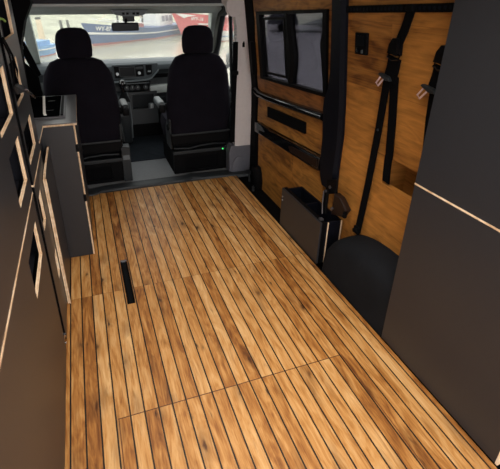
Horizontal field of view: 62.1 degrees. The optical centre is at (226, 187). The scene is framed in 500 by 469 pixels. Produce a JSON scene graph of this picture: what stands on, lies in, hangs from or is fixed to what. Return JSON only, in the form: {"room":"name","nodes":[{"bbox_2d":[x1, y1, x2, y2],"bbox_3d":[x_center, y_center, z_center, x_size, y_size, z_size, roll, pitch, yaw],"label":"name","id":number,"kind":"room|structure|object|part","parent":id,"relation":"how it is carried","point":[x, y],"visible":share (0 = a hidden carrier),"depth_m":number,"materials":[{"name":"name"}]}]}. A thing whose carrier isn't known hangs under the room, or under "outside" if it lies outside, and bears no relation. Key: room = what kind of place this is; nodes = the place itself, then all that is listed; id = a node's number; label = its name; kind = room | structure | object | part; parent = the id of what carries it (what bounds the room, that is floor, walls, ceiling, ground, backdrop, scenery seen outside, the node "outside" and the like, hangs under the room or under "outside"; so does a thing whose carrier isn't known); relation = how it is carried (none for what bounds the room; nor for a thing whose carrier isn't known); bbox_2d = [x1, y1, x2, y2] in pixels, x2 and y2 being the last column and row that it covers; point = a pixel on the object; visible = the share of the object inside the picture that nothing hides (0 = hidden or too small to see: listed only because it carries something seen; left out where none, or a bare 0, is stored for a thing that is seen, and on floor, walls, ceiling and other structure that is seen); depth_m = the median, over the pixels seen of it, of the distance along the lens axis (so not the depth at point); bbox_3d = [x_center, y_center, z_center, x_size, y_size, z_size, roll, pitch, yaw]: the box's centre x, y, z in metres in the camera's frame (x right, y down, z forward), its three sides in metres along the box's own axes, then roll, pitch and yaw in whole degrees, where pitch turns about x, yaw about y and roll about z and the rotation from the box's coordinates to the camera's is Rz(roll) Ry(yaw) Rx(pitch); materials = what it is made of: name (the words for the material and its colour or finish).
{"room":"vehicle interior","nodes":[
{"label":"vehicle interior","id":0,"kind":"room"},
{"bbox_2d":[11,0,32,84],"bbox_3d":[-1.470,-0.788,2.873,0.390,1.950,0.200,-8,27,-17],"label":"wall","id":1,"kind":"structure","parent":0,"point":[21,9],"depth_m":2.67,"materials":[{"name":"black plastic"}]},
{"bbox_2d":[23,42,42,96],"bbox_3d":[-1.430,-0.835,3.029,0.129,0.498,0.048,-8,27,-17],"label":"door","id":2,"kind":"structure","parent":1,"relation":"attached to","point":[32,71],"depth_m":3.02,"materials":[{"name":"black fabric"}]},
{"bbox_2d":[33,0,221,3],"bbox_3d":[-0.868,-1.715,3.185,1.920,0.535,0.500,-8,27,-17],"label":"ceiling","id":3,"kind":"structure","parent":0,"point":[34,1],"depth_m":3.07,"materials":[{"name":"fabric"}]},
{"bbox_2d":[111,18,138,30],"bbox_3d":[-0.886,-1.436,3.580,0.230,0.142,0.098,-8,27,-17],"label":"mirror","id":4,"kind":"object","parent":3,"relation":"attached to","point":[130,26],"visible":0.97,"depth_m":3.56,"materials":[{"name":"black plastic"}]},
{"bbox_2d":[113,23,137,29],"bbox_3d":[-0.871,-1.384,3.556,0.210,0.051,0.005,-8,27,-17],"label":"mirror glass","id":5,"kind":"object","parent":4,"relation":"attached to","point":[116,26],"depth_m":3.55,"materials":[{"name":"black mirror"}]},
{"bbox_2d":[29,6,221,14],"bbox_3d":[-0.826,-1.541,3.535,1.760,0.108,0.230,-8,27,-17],"label":"trim","id":6,"kind":"structure","parent":3,"relation":"attached to","point":[151,9],"depth_m":3.44,"materials":[{"name":"grey plastic"}]},
{"bbox_2d":[32,3,222,6],"bbox_3d":[-0.716,-1.379,3.119,1.440,0.020,0.035,-8,27,-17],"label":"trim","id":7,"kind":"structure","parent":3,"relation":"attached to","point":[135,4],"depth_m":3.09,"materials":[{"name":"grey plastic"}]},
{"bbox_2d":[110,10,147,21],"bbox_3d":[-0.833,-1.465,3.525,0.320,0.098,0.165,-8,27,-17],"label":"console","id":8,"kind":"object","parent":3,"relation":"attached to","point":[129,14],"visible":1,"depth_m":3.46,"materials":[{"name":"grey plastic"}]},
{"bbox_2d":[133,120,162,136],"bbox_3d":[-1.044,-0.867,4.598,1.950,0.740,0.040,-8,27,-17],"label":"wall","id":9,"kind":"structure","parent":0,"point":[146,129],"depth_m":4.72,"materials":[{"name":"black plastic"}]},
{"bbox_2d":[36,57,174,142],"bbox_3d":[-1.025,-0.957,4.447,1.780,0.806,0.917,-8,27,-17],"label":"dashboard","id":10,"kind":"object","parent":9,"relation":"attached to","point":[138,81],"visible":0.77,"depth_m":4.21,"materials":[{"name":"grey plastic"}]},
{"bbox_3d":[-1.014,-0.987,4.021,0.065,0.134,0.067,-8,27,-17],"label":"gear knob","id":11,"kind":"part","parent":10,"relation":"part of","materials":[{"name":"black plastic"}]},
{"bbox_3d":[-0.933,-1.034,4.216,0.317,0.100,0.030,-8,27,-17],"label":"climate panel","id":12,"kind":"part","parent":10,"relation":"part of","materials":[{"name":"black plastic"}]},
{"bbox_3d":[-0.908,-1.120,4.146,0.450,0.115,0.035,-8,27,-17],"label":"curved trim","id":13,"kind":"part","parent":10,"relation":"part of","materials":[{"name":"grey plastic"}]},
{"bbox_2d":[145,65,151,74],"bbox_3d":[-0.786,-1.189,4.168,0.065,0.102,0.010,-8,27,-17],"label":"vent","id":14,"kind":"object","parent":10,"relation":"attached to","point":[148,68],"depth_m":4.16,"materials":[{"name":"black plastic"}]},
{"bbox_3d":[-0.991,-1.458,4.176,1.960,0.650,0.965,-8,27,-17],"label":"window","id":15,"kind":"structure","parent":10,"relation":"on","visible":0},
{"bbox_2d":[24,15,40,63],"bbox_3d":[-1.795,-1.320,3.795,0.090,0.720,0.918,-9,27,-19],"label":"pillar","id":16,"kind":"structure","parent":15,"relation":"attached to","point":[30,39],"depth_m":3.70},
{"bbox_2d":[208,12,218,34],"bbox_3d":[-0.144,-1.555,4.287,0.138,0.700,0.959,-3,26,-7],"label":"window","id":17,"kind":"structure","parent":15,"relation":"attached to","point":[212,17],"depth_m":3.94,"materials":[{"name":"glass"}]},
{"bbox_2d":[87,158,248,193],"bbox_3d":[-0.830,-0.287,4.171,1.950,0.060,1.300,-8,27,-17],"label":"floor","id":18,"kind":"structure","parent":0,"point":[156,168],"depth_m":3.80,"materials":[{"name":"rubber"}]},
{"bbox_2d":[43,27,129,184],"bbox_3d":[-1.201,-0.726,3.554,0.648,1.256,0.640,-8,27,-17],"label":"chair","id":19,"kind":"object","parent":18,"relation":"on","point":[98,110],"visible":0.82,"depth_m":3.26,"materials":[{"name":"black fabric"}]},
{"bbox_3d":[-1.157,-0.693,3.305,0.576,0.663,0.160,-8,27,-17],"label":"backrest","id":20,"kind":"part","parent":19,"relation":"part of","materials":[{"name":"black fabric"}]},
{"bbox_3d":[-1.139,-0.363,3.394,0.524,0.016,0.017,-8,27,-17],"label":"shell trim","id":21,"kind":"part","parent":19,"relation":"part of","materials":[{"name":"grey plastic"}]},
{"bbox_3d":[-1.234,-0.368,3.700,0.500,0.075,0.480,-8,27,-17],"label":"slide frame","id":22,"kind":"part","parent":19,"relation":"part of","materials":[{"name":"black metal"}]},
{"bbox_3d":[-0.874,-0.705,3.511,0.060,0.060,0.260,-8,27,-17],"label":"armrest","id":23,"kind":"part","parent":19,"relation":"part of","materials":[{"name":"grey plastic"}]},
{"bbox_3d":[-0.830,-0.626,3.404,0.056,0.070,0.025,-8,27,-17],"label":"armrest","id":24,"kind":"part","parent":19,"relation":"part of","materials":[{"name":"black plastic"}]},
{"bbox_2d":[120,123,132,180],"bbox_3d":[-0.914,-0.327,3.681,0.070,0.427,0.362,-8,27,-17],"label":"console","id":25,"kind":"object","parent":18,"relation":"on","point":[125,149],"visible":0.71,"depth_m":3.56,"materials":[{"name":"grey plastic"}]},
{"bbox_3d":[-0.932,-0.484,3.668,0.040,0.132,0.245,-8,27,-17],"label":"lever","id":26,"kind":"part","parent":25,"relation":"part of","materials":[{"name":"black plastic"}]},
{"bbox_3d":[-0.860,-0.299,3.518,0.058,0.120,0.027,-8,27,-17],"label":"plate","id":27,"kind":"part","parent":25,"relation":"part of","materials":[{"name":"grey plastic"}]},
{"bbox_2d":[125,134,165,161],"bbox_3d":[-0.802,-0.443,4.411,0.555,0.016,0.740,-8,27,-17],"label":"floor mat","id":28,"kind":"object","parent":18,"relation":"on","point":[150,147],"visible":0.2,"depth_m":4.34,"materials":[{"name":"black rubber"}]},
{"bbox_2d":[88,170,250,195],"bbox_3d":[-0.632,-0.046,3.559,1.900,0.030,0.150,-8,27,-17],"label":"trim","id":29,"kind":"structure","parent":18,"relation":"attached to","point":[221,173],"depth_m":3.59,"materials":[{"name":"grey plastic"}]},
{"bbox_2d":[153,25,229,173],"bbox_3d":[-0.360,-0.844,3.814,0.648,1.256,0.640,-8,27,-17],"label":"chair","id":30,"kind":"object","parent":18,"relation":"on","point":[195,114],"visible":0.98,"depth_m":3.57,"materials":[{"name":"black fabric"}]},
{"bbox_3d":[-0.590,-0.745,3.599,0.060,0.060,0.260,-8,27,-17],"label":"armrest","id":31,"kind":"part","parent":30,"relation":"part of","materials":[{"name":"grey plastic"}]},
{"bbox_3d":[-0.546,-0.666,3.492,0.056,0.070,0.025,-8,27,-17],"label":"armrest","id":32,"kind":"part","parent":30,"relation":"part of","materials":[{"name":"black plastic"}]},
{"bbox_2d":[160,112,166,134],"bbox_3d":[-0.342,-0.624,3.978,0.550,0.160,0.550,-8,27,-17],"label":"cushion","id":33,"kind":"object","parent":30,"relation":"on","point":[163,119],"depth_m":3.89,"materials":[{"name":"black fabric"}]},
{"bbox_3d":[-0.325,-0.496,3.981,0.500,0.075,0.480,-8,27,-17],"label":"slide frame","id":34,"kind":"part","parent":30,"relation":"part of","materials":[{"name":"black plastic"}]},
{"bbox_3d":[-0.249,-0.822,3.586,0.576,0.663,0.160,-8,27,-17],"label":"backrest","id":35,"kind":"part","parent":30,"relation":"part of","materials":[{"name":"black fabric"}]},
{"bbox_3d":[-0.230,-0.492,3.676,0.524,0.016,0.017,-8,27,-17],"label":"shell trim","id":36,"kind":"part","parent":30,"relation":"part of","materials":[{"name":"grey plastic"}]},
{"bbox_2d":[222,0,250,145],"bbox_3d":[0.085,-1.172,3.422,0.320,1.710,0.150,-8,27,-17],"label":"wall","id":37,"kind":"structure","parent":0,"point":[243,89],"depth_m":3.50,"materials":[{"name":"beige plastic"}]},
{"bbox_2d":[211,5,232,145],"bbox_3d":[-0.048,-1.093,4.176,0.192,1.400,1.260,-8,27,-17],"label":"door","id":38,"kind":"structure","parent":37,"relation":"in","point":[218,30],"depth_m":3.89,"materials":[{"name":"grey plastic"}]},
{"bbox_2d":[226,52,229,68],"bbox_3d":[0.023,-1.389,4.589,0.267,0.227,0.138,-8,27,-17],"label":"mirror","id":39,"kind":"object","parent":38,"relation":"attached to","point":[227,54],"visible":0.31,"depth_m":4.54,"materials":[{"name":"grey plastic"}]},
{"bbox_2d":[225,0,240,16],"bbox_3d":[0.051,-1.400,3.190,0.120,0.150,0.060,-8,27,-17],"label":"trim","id":40,"kind":"structure","parent":37,"relation":"attached to","point":[232,7],"depth_m":3.18,"materials":[{"name":"beige plastic"}]},
{"bbox_2d":[230,28,238,141],"bbox_3d":[0.061,-0.833,3.462,0.064,0.943,0.037,-8,27,-17],"label":"belt","id":41,"kind":"object","parent":37,"relation":"attached to","point":[235,72],"visible":1,"depth_m":3.46,"materials":[{"name":"black fabric"}]},
{"bbox_2d":[226,143,249,171],"bbox_3d":[0.117,-0.288,3.808,0.240,0.264,0.100,-8,27,-17],"label":"trim","id":42,"kind":"structure","parent":37,"relation":"attached to","point":[232,151],"depth_m":3.74,"materials":[{"name":"grey plastic"}]},
{"bbox_2d":[244,0,258,174],"bbox_3d":[0.200,-0.933,3.374,0.216,2.100,0.200,-8,27,-17],"label":"trim","id":43,"kind":"structure","parent":37,"relation":"attached to","point":[249,9],"depth_m":3.49,"materials":[{"name":"black plastic"}]},
{"bbox_2d":[65,176,496,468],"bbox_3d":[-0.185,0.773,1.918,1.807,0.040,3.670,-8,27,-17],"label":"floor","id":44,"kind":"structure","parent":0,"point":[234,349],"depth_m":1.88,"materials":[{"name":"brown wood"}]},
{"bbox_2d":[0,46,65,468],"bbox_3d":[-0.715,0.147,0.920,0.376,1.940,1.235,-8,27,-17],"label":"tall cabinet","id":45,"kind":"object","parent":44,"relation":"on","point":[32,341],"visible":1,"depth_m":1.19,"materials":[{"name":"laminate"}]},
{"bbox_2d":[0,118,4,131],"bbox_3d":[-0.725,0.032,0.863,0.325,0.014,1.207,-8,27,-17],"label":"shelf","id":46,"kind":"object","parent":45,"relation":"attached to","point":[2,120],"depth_m":1.38,"materials":[{"name":"beige wood"}]},
{"bbox_3d":[-0.542,-0.241,0.801,0.012,1.116,1.223,-8,27,-17],"label":"door","id":47,"kind":"part","parent":45,"relation":"part of","materials":[{"name":"laminate"}]},
{"bbox_2d":[14,180,19,191],"bbox_3d":[-0.726,0.245,0.963,0.325,0.014,1.207,-8,27,-17],"label":"shelf","id":48,"kind":"object","parent":45,"relation":"attached to","point":[17,182],"depth_m":1.51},
{"bbox_2d":[29,251,35,277],"bbox_3d":[-0.727,0.525,1.096,0.325,0.014,1.207,-8,27,-17],"label":"shelf","id":49,"kind":"object","parent":45,"relation":"attached to","point":[32,256],"depth_m":1.60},
{"bbox_3d":[-0.546,0.629,1.214,0.012,0.794,1.223,-8,27,-17],"label":"door","id":50,"kind":"part","parent":45,"relation":"part of","materials":[{"name":"laminate"}]},
{"bbox_2d":[0,0,66,338],"bbox_3d":[-0.999,-0.212,1.675,0.376,1.940,0.430,-8,27,-17],"label":"tall cabinet","id":51,"kind":"object","parent":44,"relation":"on","point":[22,105],"visible":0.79,"depth_m":1.75,"materials":[{"name":"laminate"}]},
{"bbox_2d":[0,73,23,179],"bbox_3d":[-0.784,-0.134,1.512,0.038,1.940,0.050,-8,27,-17],"label":"trim","id":52,"kind":"structure","parent":51,"relation":"attached to","point":[0,73],"depth_m":1.43,"materials":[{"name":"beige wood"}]},
{"bbox_2d":[2,37,35,98],"bbox_3d":[-0.766,-0.430,1.531,0.021,0.266,0.286,-5,26,-12],"label":"strap","id":53,"kind":"object","parent":51,"relation":"hanging from","point":[18,88],"visible":1,"depth_m":1.44,"materials":[{"name":"black fabric"}]},
{"bbox_3d":[-0.826,-0.600,1.556,0.012,1.116,0.418,-8,27,-17],"label":"door","id":54,"kind":"part","parent":51,"relation":"part of","materials":[{"name":"laminate"}]},
{"bbox_2d":[25,140,29,150],"bbox_3d":[-1.010,-0.114,1.718,0.325,0.014,0.402,-8,27,-17],"label":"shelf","id":55,"kind":"object","parent":51,"relation":"attached to","point":[27,141],"depth_m":1.89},
{"bbox_3d":[-0.831,0.271,1.968,0.012,0.794,0.418,-8,27,-17],"label":"door","id":56,"kind":"part","parent":51,"relation":"part of","materials":[{"name":"laminate"}]},
{"bbox_2d":[42,147,70,302],"bbox_3d":[-0.904,0.194,2.223,0.018,0.733,0.434,-8,27,-17],"label":"board","id":57,"kind":"object","parent":44,"relation":"on","point":[49,182],"visible":1,"depth_m":2.15,"materials":[{"name":"laminate"}]},
{"bbox_2d":[39,121,94,257],"bbox_3d":[-1.143,-0.013,2.534,0.524,0.840,0.960,-8,27,-17],"label":"base cabinet","id":58,"kind":"object","parent":44,"relation":"on","point":[63,142],"visible":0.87,"depth_m":2.40,"materials":[{"name":"laminate"}]},
{"bbox_2d":[35,94,76,142],"bbox_3d":[-1.137,-0.404,2.357,0.536,0.015,0.968,-8,27,-17],"label":"countertop","id":59,"kind":"structure","parent":58,"relation":"on","point":[70,118],"depth_m":2.27,"materials":[{"name":"grey wood"}]},
{"bbox_2d":[30,95,65,119],"bbox_3d":[-1.181,-0.487,2.493,0.395,0.018,0.540,-8,27,-17],"label":"gas hob","id":60,"kind":"object","parent":59,"relation":"in","point":[48,107],"visible":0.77,"depth_m":2.47,"materials":[{"name":"metal"}]},
{"bbox_3d":[-0.953,-0.115,2.730,0.016,0.821,0.664,-8,27,-17],"label":"door","id":61,"kind":"part","parent":58,"relation":"part of","materials":[{"name":"laminate"}]},
{"bbox_2d":[120,260,134,303],"bbox_3d":[-0.575,0.542,2.387,0.040,0.031,0.418,-8,27,-17],"label":"rail","id":62,"kind":"object","parent":44,"relation":"in","point":[124,267],"visible":0.97,"depth_m":2.37,"materials":[{"name":"black metal"}]},
{"bbox_2d":[381,0,499,464],"bbox_3d":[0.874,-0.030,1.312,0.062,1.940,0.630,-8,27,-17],"label":"tall cabinet","id":63,"kind":"object","parent":44,"relation":"on","point":[442,320],"visible":1,"depth_m":1.46,"materials":[{"name":"laminate"}]},
{"bbox_3d":[0.850,0.474,1.549,0.018,0.806,0.620,-8,27,-17],"label":"door","id":64,"kind":"part","parent":63,"relation":"part of","materials":[{"name":"laminate"}]},
{"bbox_3d":[0.855,-0.401,1.135,0.018,1.118,0.620,-8,27,-17],"label":"door","id":65,"kind":"part","parent":63,"relation":"part of","materials":[{"name":"laminate"}]},
{"bbox_2d":[280,186,341,263],"bbox_3d":[0.529,0.217,2.707,0.150,0.296,0.518,-8,27,-17],"label":"storage bin","id":66,"kind":"object","parent":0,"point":[301,216],"visible":0.94,"depth_m":2.61,"materials":[{"name":"laminate"}]},
{"bbox_3d":[0.473,0.125,2.919,0.108,0.280,0.015,-8,27,-17],"label":"panel","id":67,"kind":"part","parent":66,"relation":"part of","materials":[{"name":"black"}]},
{"bbox_3d":[0.467,0.230,2.692,0.012,0.285,0.515,-8,27,-17],"label":"panel","id":68,"kind":"part","parent":66,"relation":"part of","materials":[{"name":"laminate"}]},
{"bbox_3d":[0.485,0.227,2.697,0.026,0.285,0.515,-8,27,-17],"label":"frame","id":69,"kind":"part","parent":66,"relation":"part of","materials":[{"name":"black plastic"}]},
{"bbox_3d":[0.596,0.217,2.726,0.012,0.280,0.469,-8,27,-17],"label":"panel","id":70,"kind":"part","parent":66,"relation":"part of","materials":[{"name":"black"}]},
{"bbox_3d":[0.628,0.322,2.506,0.108,0.280,0.014,-8,27,-17],"label":"panel","id":71,"kind":"part","parent":66,"relation":"part of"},
{"bbox_2d":[238,176,499,468],"bbox_3d":[-0.116,0.808,2.007,1.980,0.060,3.750,-8,27,-17],"label":"floor","id":72,"kind":"structure","parent":0,"point":[269,204],"depth_m":3.27,"materials":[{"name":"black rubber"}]},
{"bbox_2d":[328,0,454,255],"bbox_3d":[0.971,0.044,1.284,0.180,2.070,2.435,-8,27,-17],"label":"wall","id":73,"kind":"structure","parent":0,"point":[387,209],"depth_m":1.97,"materials":[{"name":"brown wood"}]},
{"bbox_2d":[238,178,333,284],"bbox_3d":[0.457,0.283,3.172,0.272,0.218,1.700,-8,27,-17],"label":"trim","id":74,"kind":"structure","parent":73,"relation":"attached to","point":[238,178],"depth_m":2.84,"materials":[{"name":"black rubber"}]},
{"bbox_2d":[248,0,331,208],"bbox_3d":[0.383,-0.664,2.855,0.175,2.140,1.255,-8,27,-17],"label":"door","id":75,"kind":"structure","parent":73,"relation":"in","point":[289,127],"depth_m":2.96,"materials":[{"name":"brown wood"}]},
{"bbox_3d":[0.429,-0.339,3.050,0.060,0.142,1.054,-8,27,-17],"label":"handle rail","id":76,"kind":"part","parent":75,"relation":"part of","materials":[{"name":"black plastic"}]},
{"bbox_3d":[0.444,-0.479,2.986,0.031,0.285,1.090,-8,27,-17],"label":"panel","id":77,"kind":"part","parent":75,"relation":"part of","materials":[{"name":"brown wood"}]},
{"bbox_3d":[0.423,-0.667,2.892,0.025,0.182,1.065,-8,27,-17],"label":"waist panel","id":78,"kind":"part","parent":75,"relation":"part of","materials":[{"name":"brown wood"}]},
{"bbox_3d":[0.450,-0.033,3.183,0.025,0.640,1.060,-8,27,-17],"label":"panel","id":79,"kind":"part","parent":75,"relation":"part of","materials":[{"name":"brown wood"}]},
{"bbox_2d":[256,9,328,96],"bbox_3d":[0.412,-0.901,2.716,0.112,0.535,0.992,-8,27,-17],"label":"window","id":80,"kind":"structure","parent":75,"relation":"attached to","point":[293,45],"depth_m":2.63,"materials":[{"name":"black glass"}]},
{"bbox_3d":[0.335,-0.986,2.912,0.062,0.417,0.365,-8,27,-17],"label":"sash frame","id":81,"kind":"part","parent":80,"relation":"part of","materials":[{"name":"black plastic"}]},
{"bbox_3d":[0.345,-0.976,2.900,0.065,0.485,0.470,-8,27,-17],"label":"pane","id":82,"kind":"part","parent":80,"relation":"part of","materials":[{"name":"grey glass"}]},
{"bbox_3d":[0.495,-0.821,2.510,0.064,0.480,0.460,-8,27,-17],"label":"pane","id":83,"kind":"part","parent":80,"relation":"part of","materials":[{"name":"grey glass"}]},
{"bbox_3d":[0.394,-1.086,2.620,0.172,1.175,1.190,-8,27,-17],"label":"panel","id":84,"kind":"part","parent":75,"relation":"part of","materials":[{"name":"brown wood"}]},
{"bbox_2d":[320,0,348,187],"bbox_3d":[0.564,-0.693,2.206,0.215,1.530,0.207,-8,27,-17],"label":"trim","id":85,"kind":"structure","parent":73,"relation":"attached to","point":[334,106],"depth_m":2.26,"materials":[{"name":"black plastic"}]},
{"bbox_2d":[322,179,350,217],"bbox_3d":[0.629,0.076,2.379,0.074,0.246,0.248,-8,27,-17],"label":"bracket","id":86,"kind":"object","parent":73,"relation":"attached to","point":[340,207],"visible":1,"depth_m":2.38,"materials":[{"name":"black plastic"}]},
{"bbox_3d":[0.588,0.078,2.469,0.016,0.166,0.040,-8,27,-17],"label":"arm","id":87,"kind":"part","parent":86,"relation":"part of","materials":[{"name":"black plastic"}]},
{"bbox_3d":[0.613,-0.007,2.417,0.014,0.128,0.104,-8,27,-17],"label":"mount plate","id":88,"kind":"part","parent":86,"relation":"part of","materials":[{"name":"black plastic"}]},
{"bbox_2d":[322,235,398,335],"bbox_3d":[0.723,0.437,2.199,0.157,0.335,0.592,-8,27,-17],"label":"wheel arch","id":89,"kind":"object","parent":73,"relation":"attached to","point":[362,268],"visible":0.67,"depth_m":2.10,"materials":[{"name":"black plastic"}]},
{"bbox_2d":[355,32,368,55],"bbox_3d":[0.641,-0.687,1.972,0.027,0.104,0.093,-8,27,-17],"label":"control panel","id":90,"kind":"object","parent":73,"relation":"attached to","point":[361,39],"visible":1,"depth_m":1.96,"materials":[{"name":"black plastic"}]},
{"bbox_2d":[352,4,416,234],"bbox_3d":[0.724,-0.228,1.954,0.133,1.177,0.266,-8,27,-17],"label":"belt","id":91,"kind":"object","parent":73,"relation":"attached to","point":[390,79],"visible":1,"depth_m":1.90,"materials":[{"name":"black fabric"}]},
{"bbox_2d":[346,2,454,12],"bbox_3d":[0.697,-0.737,1.699,0.019,0.062,0.705,-8,27,-17],"label":"track","id":92,"kind":"object","parent":73,"relation":"attached to","point":[425,7],"visible":0.91,"depth_m":1.69,"materials":[{"name":"black metal"}]},
{"bbox_2d":[390,160,416,196],"bbox_3d":[0.953,0.066,1.875,0.135,0.315,0.580,-8,27,-17],"label":"trim","id":93,"kind":"structure","parent":73,"relation":"attached to","point":[403,178],"depth_m":2.10,"materials":[{"name":"brown wood"}]},
{"bbox_2d":[417,45,444,143],"bbox_3d":[0.816,-0.137,1.676,0.101,1.102,0.204,0,25,-2],"label":"belt","id":94,"kind":"object","parent":73,"relation":"attached to","point":[430,88],"visible":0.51,"depth_m":1.59,"materials":[{"name":"black fabric"}]},
{"label":"outside","id":95,"kind":"structure","parent":0,"visible":0},
{"bbox_2d":[24,34,233,85],"bbox_3d":[-22.203,-43.301,103.211,150.000,0.300,214.000,-8,27,-17],"label":"water","id":96,"kind":"structure","parent":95,"point":[171,46],"depth_m":39.36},
{"bbox_2d":[24,39,55,58],"bbox_3d":[-16.109,-11.535,34.602,1.902,1.370,4.491,4,26,8],"label":"boat","id":97,"kind":"object","parent":96,"relation":"on","point":[45,48],"visible":0.35,"depth_m":34.93,"materials":[{"name":"blue paint"}]},
{"bbox_2d":[35,17,45,39],"bbox_3d":[-17.910,-14.863,39.990,0.694,3.069,0.720,-8,27,-17],"label":"mooring post","id":98,"kind":"object","parent":96,"relation":"on","point":[41,35],"visible":0.75,"depth_m":39.57,"materials":[{"name":"beige paint"}]},
{"bbox_2d":[81,14,180,45],"bbox_3d":[-10.544,-19.987,47.150,4.701,6.338,18.357,11,27,21],"label":"fishing boat","id":99,"kind":"object","parent":96,"relation":"on","point":[151,26],"visible":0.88,"depth_m":45.78,"materials":[{"name":"blue paint"}]},
{"bbox_3d":[-10.449,-19.385,47.559,4.450,0.894,14.017,10,27,20],"label":"bulwark rail","id":100,"kind":"part","parent":99,"relation":"part of","materials":[{"name":"white paint"}]},
{"bbox_2d":[172,13,228,34],"bbox_3d":[-0.896,-23.784,55.395,4.600,6.435,17.714,20,32,36],"label":"fishing boat","id":101,"kind":"object","parent":96,"relation":"on","point":[182,20],"visible":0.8,"depth_m":51.01,"materials":[{"name":"red paint"}]},
{"bbox_2d":[221,24,233,41],"bbox_3d":[-0.065,-17.447,46.765,2.042,1.895,5.368,18,30,32],"label":"boat","id":102,"kind":"object","parent":96,"relation":"on","point":[225,36],"visible":0.22,"depth_m":46.15,"materials":[{"name":"red paint"}]},
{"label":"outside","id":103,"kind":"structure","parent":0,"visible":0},
{"bbox_2d":[30,13,208,34],"bbox_3d":[-24.046,-33.609,79.452,130.000,2.900,81.324,-8,27,-17],"label":"bank","id":104,"kind":"object","parent":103,"point":[50,23],"visible":0.07,"depth_m":62.43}
]}

